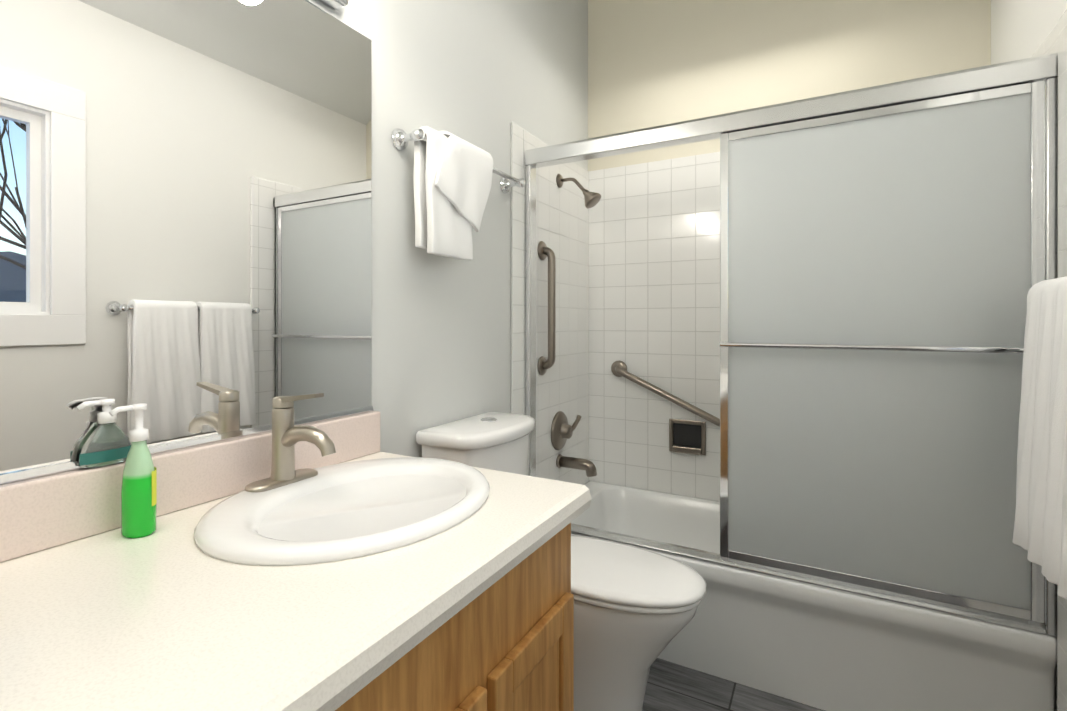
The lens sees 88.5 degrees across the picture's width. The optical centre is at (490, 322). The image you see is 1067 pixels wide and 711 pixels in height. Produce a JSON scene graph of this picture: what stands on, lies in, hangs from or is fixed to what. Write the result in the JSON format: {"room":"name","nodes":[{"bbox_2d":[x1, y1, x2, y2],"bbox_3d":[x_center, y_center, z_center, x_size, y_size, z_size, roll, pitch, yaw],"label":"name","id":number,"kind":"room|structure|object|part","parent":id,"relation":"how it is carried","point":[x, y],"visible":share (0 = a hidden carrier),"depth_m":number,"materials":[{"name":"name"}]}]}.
{"room":"bathroom","nodes":[
{"label":"bathroom","id":0,"kind":"room"},
{"bbox_2d":[308,0,587,457],"bbox_3d":[-0.427,-0.741,1.338,0.100,3.821,3.580,0,0,31],"label":"wall","id":1,"kind":"structure","parent":0,"point":[483,74],"depth_m":1.74,"materials":[{"name":"white paint"}]},
{"bbox_2d":[0,0,372,483],"bbox_3d":[-0.653,-0.253,0.857,0.010,0.964,1.322,0,0,31],"label":"mirror","id":2,"kind":"object","parent":1,"relation":"attached to","point":[185,225],"visible":1,"depth_m":1.00,"materials":[{"name":"silver metal"}]},
{"bbox_2d":[0,411,379,561],"bbox_3d":[-0.655,0.283,0.836,0.029,0.105,1.382,0,0,31],"label":"backsplash","id":3,"kind":"structure","parent":1,"relation":"attached to","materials":[{"name":"stone"}]},
{"bbox_2d":[76,398,130,468],"bbox_3d":[-0.622,0.176,0.882,0.026,0.107,0.081,0,0,31],"label":"clear soap bottle","id":4,"kind":"object","parent":3,"relation":"on","point":[107,442],"visible":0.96,"depth_m":0.87,"materials":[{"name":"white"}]},
{"bbox_2d":[321,0,347,9],"bbox_3d":[-0.579,-0.820,0.831,0.163,0.130,1.055,0,0,31],"label":"sconce","id":5,"kind":"object","parent":1,"relation":"attached to","point":[336,4],"visible":1,"depth_m":1.29,"materials":[{"name":"silver metal"}]},
{"bbox_2d":[391,126,525,259],"bbox_3d":[-0.054,-0.372,1.744,0.117,0.364,0.650,0,0,31],"label":"towel rail","id":6,"kind":"object","parent":1,"relation":"attached to","point":[452,175],"visible":1,"depth_m":1.54,"materials":[{"name":"white fabric"}]},
{"bbox_2d":[413,126,472,259],"bbox_3d":[-0.135,-0.366,1.589,0.072,0.352,0.200,0,0,31],"label":"towel","id":7,"kind":"object","parent":6,"relation":"hanging from","point":[443,161],"depth_m":1.53,"materials":[{"name":"white fabric"}]},
{"bbox_2d":[511,122,588,484],"bbox_3d":[0.284,0.204,2.408,0.010,1.930,0.795,0,0,31],"label":"wall tile","id":8,"kind":"structure","parent":1,"relation":"attached to","point":[562,233],"depth_m":2.41,"materials":[{"name":"white tile"}]},
{"bbox_2d":[538,241,555,374],"bbox_3d":[0.239,-0.060,2.263,0.061,0.560,0.080,0,0,31],"label":"vertical grab bar","id":9,"kind":"object","parent":8,"relation":"attached to","point":[544,252],"visible":1,"depth_m":2.24,"materials":[{"name":"silver metal"}]},
{"bbox_2d":[551,411,580,449],"bbox_3d":[0.337,0.479,2.408,0.079,0.172,0.172,0,0,31],"label":"tub valve","id":10,"kind":"object","parent":8,"relation":"attached to","point":[562,430],"visible":0.98,"depth_m":2.39,"materials":[{"name":"silver metal"}]},
{"bbox_2d":[556,454,596,476],"bbox_3d":[0.378,0.623,2.383,0.175,0.077,0.060,0,0,31],"label":"tub spout","id":11,"kind":"object","parent":8,"relation":"attached to","point":[588,466],"visible":1,"depth_m":2.36,"materials":[{"name":"silver metal"}]},
{"bbox_2d":[556,174,600,208],"bbox_3d":[0.385,-0.577,2.378,0.192,0.166,0.080,0,0,31],"label":"shower head","id":12,"kind":"object","parent":8,"relation":"attached to","point":[591,199],"visible":1,"depth_m":2.35},
{"bbox_2d":[643,658,824,710],"bbox_3d":[0.270,1.220,0.918,1.730,0.100,3.580,0,0,31],"label":"floor","id":13,"kind":"structure","parent":0,"point":[671,686],"depth_m":1.72,"materials":[{"name":"grey tile"}]},
{"bbox_2d":[356,685,387,710],"bbox_3d":[-0.573,0.779,0.427,0.571,0.783,0.747,0,0,31],"label":"base cabinet","id":14,"kind":"object","parent":13,"relation":"on","point":[380,702],"depth_m":0.64,"materials":[{"name":"brown wood"}]},
{"bbox_2d":[388,533,573,710],"bbox_3d":[-0.256,0.779,0.951,0.571,0.783,0.747,0,0,31],"label":"base cabinet","id":15,"kind":"object","parent":13,"relation":"on","point":[516,652],"depth_m":0.90,"materials":[{"name":"brown wood"}]},
{"bbox_2d":[0,478,591,710],"bbox_3d":[-0.409,0.362,0.687,0.604,0.051,1.382,0,0,31],"label":"countertop","id":16,"kind":"structure","parent":15,"relation":"on","point":[100,618],"depth_m":0.63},
{"bbox_2d":[109,403,156,537],"bbox_3d":[-0.566,0.232,0.863,0.054,0.206,0.066,0,0,31],"label":"soap bottle","id":17,"kind":"object","parent":16,"relation":"on","point":[139,500],"visible":1,"depth_m":0.85,"materials":[{"name":"green plastic"}]},
{"bbox_2d":[236,393,343,492],"bbox_3d":[-0.363,0.224,1.055,0.168,0.181,0.156,0,0,31],"label":"faucet","id":18,"kind":"object","parent":16,"relation":"on","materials":[{"name":"silver metal"}]},
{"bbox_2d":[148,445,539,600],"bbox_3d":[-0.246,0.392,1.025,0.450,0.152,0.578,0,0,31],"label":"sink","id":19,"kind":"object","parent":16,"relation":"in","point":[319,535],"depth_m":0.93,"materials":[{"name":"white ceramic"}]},
{"bbox_2d":[416,412,706,710],"bbox_3d":[0.210,0.735,1.550,0.749,0.869,0.406,0,0,31],"label":"toilet","id":20,"kind":"object","parent":13,"relation":"on","point":[635,609],"visible":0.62,"depth_m":1.40,"materials":[{"name":"white ceramic"}]},
{"bbox_3d":[0.304,0.680,1.507,0.545,0.038,0.338,0,0,31],"label":"seat","id":21,"kind":"part","parent":20,"relation":"part of","materials":[{"name":"white ceramic"}]},
{"bbox_2d":[571,481,1056,710],"bbox_3d":[0.957,0.980,2.053,1.506,0.380,0.703,0,0,31],"label":"bathtub","id":22,"kind":"object","parent":13,"relation":"on","point":[823,648],"visible":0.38,"depth_m":1.64,"materials":[{"name":"white ceramic"}]},
{"bbox_2d":[525,53,1057,636],"bbox_3d":[0.784,0.054,1.766,1.508,1.469,0.099,0,0,31],"label":"shower door","id":23,"kind":"structure","parent":22,"relation":"on","point":[1037,77],"depth_m":1.60,"materials":[{"name":"silver metal"}]},
{"bbox_2d":[729,93,1030,609],"bbox_3d":[1.081,0.073,1.591,0.725,1.335,0.005,0,0,31],"label":"glass","id":24,"kind":"object","parent":23,"relation":"attached to","point":[909,228],"visible":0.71,"depth_m":1.56,"materials":[{"name":"grey glass"}]},
{"bbox_3d":[1.069,0.073,1.572,0.769,1.379,0.061,0,0,31],"label":"frame","id":25,"kind":"part","parent":23,"relation":"part of","materials":[{"name":"silver metal"}]},
{"bbox_2d":[588,0,990,170],"bbox_3d":[1.171,-0.741,2.405,1.730,3.821,0.100,0,0,31],"label":"wall","id":26,"kind":"structure","parent":0,"point":[652,63],"depth_m":2.38,"materials":[{"name":"beige paint"}]},
{"bbox_2d":[589,152,719,500],"bbox_3d":[1.143,0.029,2.359,1.530,1.580,0.010,0,0,31],"label":"wall tile","id":27,"kind":"structure","parent":26,"relation":"attached to","point":[654,272],"depth_m":2.58,"materials":[{"name":"white tile"}]},
{"bbox_2d":[611,361,719,426],"bbox_3d":[0.899,0.379,2.464,0.755,0.390,0.061,0,0,31],"label":"grab bar","id":28,"kind":"object","parent":27,"relation":"attached to","point":[618,368],"visible":0.54,"depth_m":2.51,"materials":[{"name":"silver metal"}]},
{"bbox_2d":[669,418,705,454],"bbox_3d":[0.894,0.519,2.490,0.160,0.150,0.022,0,0,31],"label":"soap dish","id":29,"kind":"object","parent":27,"relation":"attached to","point":[687,436],"visible":1,"depth_m":2.49,"materials":[{"name":"silver metal"}]},
{"bbox_2d":[991,0,1066,710],"bbox_3d":[0.968,-0.740,0.495,0.100,3.821,3.580,0,0,31],"label":"wall","id":30,"kind":"structure","parent":0,"point":[1021,29],"depth_m":1.67,"materials":[{"name":"white paint"}]},
{"bbox_2d":[1012,276,1066,599],"bbox_3d":[1.127,0.202,1.001,0.150,0.596,0.670,0,0,31],"label":"towel","id":31,"kind":"object","parent":30,"relation":"attached to","point":[1040,531],"visible":1,"depth_m":1.12,"materials":[{"name":"white fabric"}]},
{"bbox_2d":[1032,10,1066,710],"bbox_3d":[1.571,0.205,1.606,0.018,1.930,0.835,0,0,31],"label":"wall tile","id":32,"kind":"structure","parent":30,"relation":"attached to","point":[1055,40],"depth_m":1.34,"materials":[{"name":"white tile"}]}
]}

